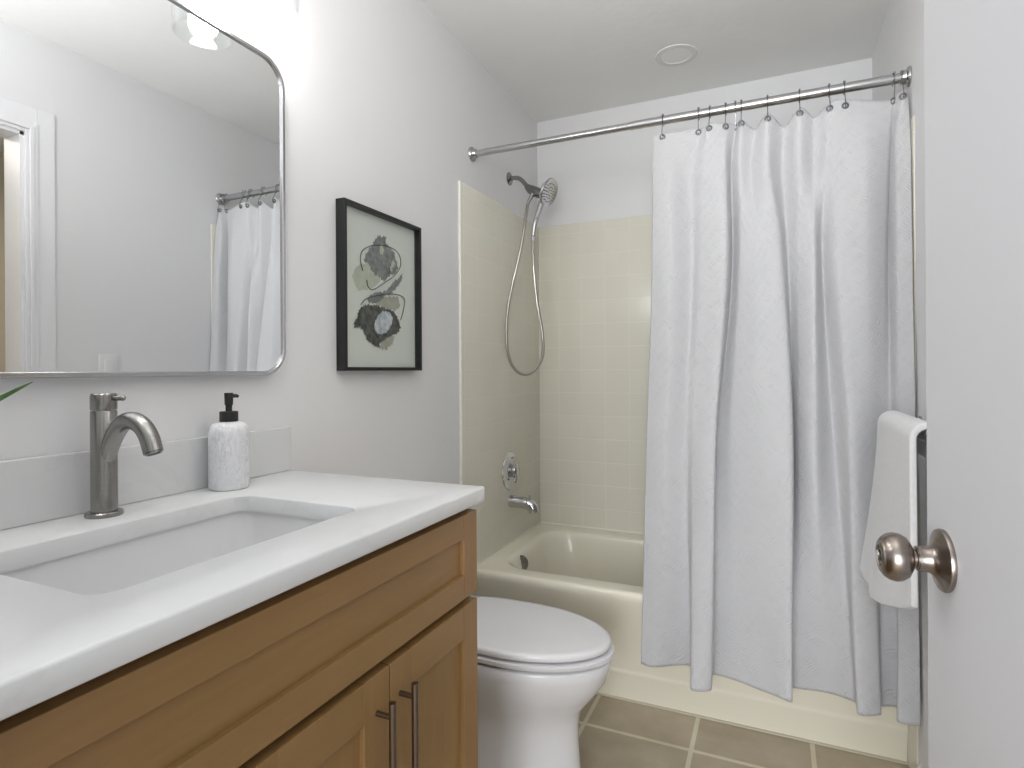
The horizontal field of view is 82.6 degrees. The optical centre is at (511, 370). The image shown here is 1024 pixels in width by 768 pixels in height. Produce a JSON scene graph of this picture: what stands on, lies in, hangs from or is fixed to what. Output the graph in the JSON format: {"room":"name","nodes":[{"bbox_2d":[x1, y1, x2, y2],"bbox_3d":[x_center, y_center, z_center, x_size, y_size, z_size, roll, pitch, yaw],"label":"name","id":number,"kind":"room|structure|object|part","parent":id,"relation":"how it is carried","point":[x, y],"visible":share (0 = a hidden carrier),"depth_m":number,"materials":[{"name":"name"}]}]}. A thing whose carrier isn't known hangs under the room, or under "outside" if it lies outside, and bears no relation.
{"room":"bathroom","nodes":[
{"label":"bathroom","id":0,"kind":"room"},
{"bbox_2d":[0,0,537,483],"bbox_3d":[-0.462,0.005,1.698,0.100,2.477,2.882,0,0,24],"label":"wall","id":1,"kind":"structure","parent":0,"point":[385,107],"depth_m":1.62,"materials":[{"name":"paint"}]},
{"bbox_2d":[0,0,285,378],"bbox_3d":[-0.728,-0.350,0.949,0.030,0.723,0.914,0,0,24],"label":"wall mirror","id":2,"kind":"object","parent":1,"relation":"attached to","point":[143,209],"visible":1,"depth_m":1.05,"materials":[{"name":"grey mirror"}]},
{"bbox_2d":[0,427,290,529],"bbox_3d":[-0.724,0.185,0.963,0.020,0.102,0.934,0,0,24],"label":"backsplash","id":3,"kind":"structure","parent":1,"relation":"attached to","point":[35,489],"depth_m":1.03,"materials":[{"name":"white stone"}]},
{"bbox_2d":[336,197,421,370],"bbox_3d":[-0.381,-0.231,1.721,0.030,0.460,0.370,0,0,24],"label":"framed picture","id":4,"kind":"object","parent":1,"relation":"attached to","point":[379,268],"visible":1,"depth_m":1.70,"materials":[{"name":"black paint"}]},
{"bbox_2d":[458,181,462,484],"bbox_3d":[-0.189,0.192,2.170,0.010,1.799,0.011,0,0,24],"label":"caulk","id":5,"kind":"structure","parent":1,"relation":"attached to","point":[459,182],"depth_m":2.17,"materials":[{"name":"white"}]},
{"bbox_2d":[461,181,539,596],"bbox_3d":[-0.028,0.239,2.538,0.014,1.903,0.796,0,0,24],"label":"tiling","id":6,"kind":"structure","parent":1,"relation":"attached to","point":[501,406],"depth_m":2.45,"materials":[{"name":"beige tile"}]},
{"bbox_2d":[502,451,519,489],"bbox_3d":[0.010,0.438,2.554,0.040,0.169,0.169,0,0,24],"label":"shower valve","id":7,"kind":"object","parent":6,"relation":"attached to","point":[510,469],"visible":1,"depth_m":2.53,"materials":[{"name":"silver metal"}]},
{"bbox_3d":[0.015,0.438,2.551,0.029,0.055,0.058,0,0,24],"label":"handle","id":8,"kind":"part","parent":7,"relation":"part of","materials":[{"name":"silver metal"}]},
{"bbox_2d":[508,495,538,513],"bbox_3d":[0.053,0.578,2.539,0.131,0.078,0.056,0,0,24],"label":"tub spout","id":9,"kind":"object","parent":6,"relation":"attached to","point":[514,501],"visible":1,"depth_m":2.52,"materials":[{"name":"silver metal"}]},
{"bbox_2d":[505,172,557,375],"bbox_3d":[0.082,-0.431,2.525,0.222,0.904,0.133,0,0,24],"label":"shower","id":10,"kind":"object","parent":1,"relation":"attached to","point":[547,193],"visible":1,"depth_m":2.49,"materials":[{"name":"silver metal"}]},
{"bbox_3d":[0.031,-0.832,2.570,0.095,0.063,0.019,0,0,24],"label":"shower arm","id":11,"kind":"part","parent":10,"relation":"part of","materials":[{"name":"silver metal"}]},
{"bbox_2d":[526,193,533,204],"bbox_3d":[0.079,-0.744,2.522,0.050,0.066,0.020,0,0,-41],"label":"shower hose","id":12,"kind":"object","parent":10,"relation":"attached to","point":[531,196],"depth_m":2.51,"materials":[{"name":"silver metal"}]},
{"bbox_3d":[0.111,-0.652,2.490,0.067,0.157,0.030,0,0,-30],"label":"handle","id":13,"kind":"part","parent":10,"relation":"part of","materials":[{"name":"silver metal"}]},
{"bbox_2d":[468,66,911,161],"bbox_3d":[0.496,-0.846,1.975,1.431,0.057,0.057,0,0,24],"label":"curtain rod","id":14,"kind":"object","parent":1,"relation":"attached to","point":[886,80],"visible":0.98,"depth_m":1.89,"materials":[{"name":"grey metal"}]},
{"bbox_3d":[0.496,-0.846,1.975,1.423,0.025,0.025,0,0,24],"label":"rod","id":15,"kind":"part","parent":14,"relation":"part of","materials":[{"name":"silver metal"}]},
{"bbox_2d":[734,100,736,128],"bbox_3d":[0.719,-0.824,1.875,0.006,0.091,0.040,0,0,24],"label":"curtain ring","id":16,"kind":"object","parent":14,"relation":"hanging from","point":[735,101],"visible":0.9,"depth_m":1.86,"materials":[{"name":"silver metal"}]},
{"bbox_2d":[828,83,830,109],"bbox_3d":[0.958,-0.825,1.760,0.006,0.091,0.055,0,0,24],"label":"curtain ring","id":17,"kind":"object","parent":14,"relation":"hanging from","point":[829,83],"visible":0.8,"depth_m":1.75,"materials":[{"name":"silver metal"}]},
{"bbox_2d":[843,81,845,106],"bbox_3d":[0.994,-0.826,1.742,0.006,0.091,0.056,0,0,24],"label":"curtain ring","id":18,"kind":"object","parent":14,"relation":"hanging from","point":[843,81],"visible":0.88,"depth_m":1.73,"materials":[{"name":"silver metal"}]},
{"bbox_2d":[892,71,895,101],"bbox_3d":[1.112,-0.826,1.699,0.006,0.091,0.040,0,0,24],"label":"curtain ring","id":19,"kind":"object","parent":14,"relation":"hanging from","point":[894,72],"visible":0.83,"depth_m":1.69,"materials":[{"name":"silver metal"}]},
{"bbox_2d":[900,70,903,97],"bbox_3d":[1.127,-0.826,1.684,0.006,0.091,0.055,0,0,24],"label":"curtain ring","id":20,"kind":"object","parent":14,"relation":"hanging from","point":[901,70],"visible":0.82,"depth_m":1.67,"materials":[{"name":"silver metal"}]},
{"bbox_2d":[420,0,889,121],"bbox_3d":[0.229,-1.267,1.385,1.631,0.060,2.882,0,0,24],"label":"ceiling","id":21,"kind":"structure","parent":0,"point":[557,59],"depth_m":2.19,"materials":[{"name":"paint"}]},
{"bbox_2d":[655,44,696,65],"bbox_3d":[0.644,-1.239,2.289,0.160,0.006,0.160,0,0,24],"label":"recessed light","id":22,"kind":"object","parent":21,"relation":"in","point":[677,54],"visible":1,"depth_m":2.28,"materials":[{"name":"white"}]},
{"bbox_2d":[537,58,871,226],"bbox_3d":[0.806,-0.002,2.655,1.431,2.477,0.100,0,0,24],"label":"wall","id":23,"kind":"structure","parent":0,"point":[607,176],"depth_m":2.72,"materials":[{"name":"paint"}]},
{"bbox_2d":[538,215,651,532],"bbox_3d":[0.785,0.017,2.608,1.431,1.467,0.014,0,0,24],"label":"tiling","id":24,"kind":"structure","parent":23,"relation":"attached to","point":[595,276],"depth_m":2.77,"materials":[{"name":"beige tile"}]},
{"bbox_2d":[579,694,908,767],"bbox_3d":[0.228,1.214,1.349,1.431,0.050,2.762,0,0,24],"label":"floor","id":25,"kind":"structure","parent":0,"point":[613,733],"depth_m":1.85,"materials":[{"name":"beige tile"}]},
{"bbox_2d":[0,508,477,767],"bbox_3d":[-0.477,0.729,0.858,0.550,0.928,0.922,0,0,24],"label":"vanity cabinet","id":26,"kind":"object","parent":25,"relation":"on","point":[369,661],"visible":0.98,"depth_m":0.77,"materials":[{"name":"brown wood"}]},
{"bbox_2d":[0,470,484,720],"bbox_3d":[-0.489,0.249,0.858,0.536,0.029,0.936,0,0,24],"label":"countertop","id":27,"kind":"structure","parent":26,"relation":"on","point":[54,641],"depth_m":0.72,"materials":[{"name":"white stone"}]},
{"bbox_2d":[0,382,31,400],"bbox_3d":[-0.692,0.099,0.630,0.265,0.275,0.199,0,0,-38],"label":"potted plant","id":28,"kind":"object","parent":27,"relation":"on","point":[7,394],"visible":1,"depth_m":0.76,"materials":[{"name":"green plant"}]},
{"bbox_2d":[84,393,163,518],"bbox_3d":[-0.618,0.136,0.931,0.163,0.200,0.054,0,0,24],"label":"faucet","id":29,"kind":"object","parent":27,"relation":"on","point":[108,430],"visible":1,"depth_m":0.94,"materials":[{"name":"silver metal"}]},
{"bbox_3d":[-0.668,0.050,0.954,0.038,0.028,0.038,0,0,24],"label":"handle","id":30,"kind":"part","parent":29,"relation":"part of","materials":[{"name":"silver metal"}]},
{"bbox_3d":[-0.667,0.232,0.954,0.054,0.008,0.054,0,0,24],"label":"plate","id":31,"kind":"part","parent":29,"relation":"part of","materials":[{"name":"silver metal"}]},
{"bbox_3d":[-0.645,0.044,0.953,0.027,0.009,0.009,0,0,2],"label":"lever","id":32,"kind":"part","parent":29,"relation":"part of","materials":[{"name":"silver metal"}]},
{"bbox_3d":[-0.609,0.110,0.928,0.144,0.090,0.028,0,0,24],"label":"spout","id":33,"kind":"part","parent":29,"relation":"part of","materials":[{"name":"silver metal"}]},
{"bbox_2d":[0,511,325,594],"bbox_3d":[-0.472,0.335,0.857,0.322,0.141,0.467,0,0,24],"label":"sink basin","id":34,"kind":"object","parent":27,"relation":"in","point":[124,564],"visible":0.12,"depth_m":0.96,"materials":[{"name":"white ceramic"}]},
{"bbox_2d":[208,393,249,491],"bbox_3d":[-0.569,0.140,1.173,0.076,0.192,0.076,0,0,24],"label":"soap dispenser","id":35,"kind":"object","parent":27,"relation":"on","point":[228,438],"visible":1,"depth_m":1.14,"materials":[{"name":"white ceramic"}]},
{"bbox_3d":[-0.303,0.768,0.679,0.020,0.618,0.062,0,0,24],"label":"door","id":36,"kind":"part","parent":26,"relation":"part of","materials":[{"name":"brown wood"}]},
{"bbox_3d":[-0.259,0.490,0.782,0.019,0.062,0.164,0,0,24],"label":"rail","id":37,"kind":"part","parent":26,"relation":"part of","materials":[{"name":"brown wood"}]},
{"bbox_3d":[-0.267,0.421,0.764,0.019,0.046,0.810,0,0,24],"label":"rail","id":38,"kind":"part","parent":26,"relation":"part of","materials":[{"name":"brown wood"}]},
{"bbox_3d":[-0.261,0.768,0.784,0.010,0.502,0.172,0,0,24],"label":"panel","id":39,"kind":"part","parent":26,"relation":"part of","materials":[{"name":"brown wood"}]},
{"bbox_3d":[-0.188,0.583,0.874,0.034,0.177,0.011,0,0,24],"label":"handle","id":40,"kind":"part","parent":26,"relation":"part of","materials":[{"name":"brown"}]},
{"bbox_3d":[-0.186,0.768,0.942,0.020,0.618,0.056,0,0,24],"label":"door","id":41,"kind":"part","parent":26,"relation":"part of","materials":[{"name":"brown wood"}]},
{"bbox_3d":[-0.164,0.583,0.929,0.034,0.177,0.011,0,0,24],"label":"handle","id":42,"kind":"part","parent":26,"relation":"part of","materials":[{"name":"brown"}]},
{"bbox_3d":[-0.139,0.489,1.050,0.019,0.062,0.181,0,0,24],"label":"rail","id":43,"kind":"part","parent":26,"relation":"part of","materials":[{"name":"brown wood"}]},
{"bbox_3d":[-0.141,0.768,1.052,0.010,0.502,0.189,0,0,24],"label":"panel","id":44,"kind":"part","parent":26,"relation":"part of","materials":[{"name":"brown wood"}]},
{"bbox_2d":[476,596,613,767],"bbox_3d":[-0.021,0.826,1.721,0.647,0.730,0.361,0,0,24],"label":"toilet","id":45,"kind":"object","parent":25,"relation":"on","point":[539,665],"visible":0.51,"depth_m":1.60,"materials":[{"name":"white ceramic"}]},
{"bbox_3d":[0.021,0.753,1.709,0.543,0.022,0.344,0,0,24],"label":"lid","id":46,"kind":"part","parent":45,"relation":"part of","materials":[{"name":"white plastic"}]},
{"bbox_3d":[0.042,0.779,1.700,0.514,0.016,0.348,0,0,24],"label":"seat","id":47,"kind":"part","parent":45,"relation":"part of","materials":[{"name":"white plastic"}]},
{"bbox_2d":[474,523,907,761],"bbox_3d":[0.640,0.967,2.265,1.419,0.439,0.735,0,0,24],"label":"bathtub","id":48,"kind":"object","parent":25,"relation":"on","point":[596,575],"visible":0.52,"depth_m":2.05,"materials":[{"name":"beige ceramic"}]},
{"bbox_3d":[0.038,0.800,2.421,0.068,0.066,0.021,0,0,-28],"label":"overflow plate","id":49,"kind":"part","parent":48,"relation":"part of","materials":[{"name":"silver metal"}]},
{"bbox_2d":[477,522,643,564],"bbox_3d":[0.646,0.747,2.279,1.423,0.007,0.704,0,0,24],"label":"caulk","id":50,"kind":"structure","parent":48,"relation":"on","point":[485,558],"depth_m":2.72,"materials":[{"name":"white"}]},
{"bbox_2d":[596,692,907,764],"bbox_3d":[0.541,1.185,2.049,1.431,0.006,0.020,0,0,24],"label":"caulk","id":51,"kind":"structure","parent":25,"relation":"on","point":[597,693],"depth_m":1.92,"materials":[{"name":"beige"}]},
{"bbox_2d":[872,0,928,767],"bbox_3d":[0.935,-0.003,1.072,0.100,2.477,2.882,0,0,24],"label":"wall","id":52,"kind":"structure","parent":0,"point":[900,43],"depth_m":1.60,"materials":[{"name":"paint"}]},
{"bbox_2d":[907,115,917,767],"bbox_3d":[1.288,0.232,1.974,0.009,1.903,0.750,0,0,24],"label":"tiling","id":53,"kind":"structure","parent":52,"relation":"attached to","point":[912,747],"depth_m":1.64,"materials":[{"name":"beige tile"}]},
{"bbox_2d":[917,416,926,442],"bbox_3d":[0.971,0.143,1.368,0.078,0.040,0.540,0,0,24],"label":"towel bar","id":54,"kind":"object","parent":52,"relation":"attached to","point":[921,436],"visible":0.04,"depth_m":1.25,"materials":[{"name":"grey metal"}]},
{"bbox_2d":[859,410,926,608],"bbox_3d":[0.931,0.345,1.406,0.115,0.475,0.439,0,0,24],"label":"hand towel","id":55,"kind":"object","parent":54,"relation":"hanging from","point":[893,501],"visible":0.79,"depth_m":1.36,"materials":[{"name":"white fabric"}]},
{"bbox_2d":[875,0,1023,767],"bbox_3d":[0.398,0.160,0.331,0.167,2.033,0.762,0,0,18],"label":"door","id":56,"kind":"structure","parent":52,"relation":"in","point":[972,558],"depth_m":0.58,"materials":[{"name":"grey paint"}]},
{"bbox_3d":[0.436,0.211,0.663,0.033,0.054,0.054,0,0,18],"label":"knob","id":57,"kind":"part","parent":56,"relation":"part of","materials":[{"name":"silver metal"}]},
{"bbox_3d":[0.802,-0.824,1.828,0.006,0.091,0.057,0,0,24],"label":"curtain ring","id":58,"kind":"object","parent":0,"visible":0},
{"bbox_2d":[641,89,920,725],"bbox_3d":[0.767,0.080,1.764,0.762,1.770,0.194,0,0,24],"label":"shower curtain","id":59,"kind":"object","parent":58,"relation":"hanging from","point":[782,319],"visible":0.98,"depth_m":1.76,"materials":[{"name":"grey fabric"}]}
]}

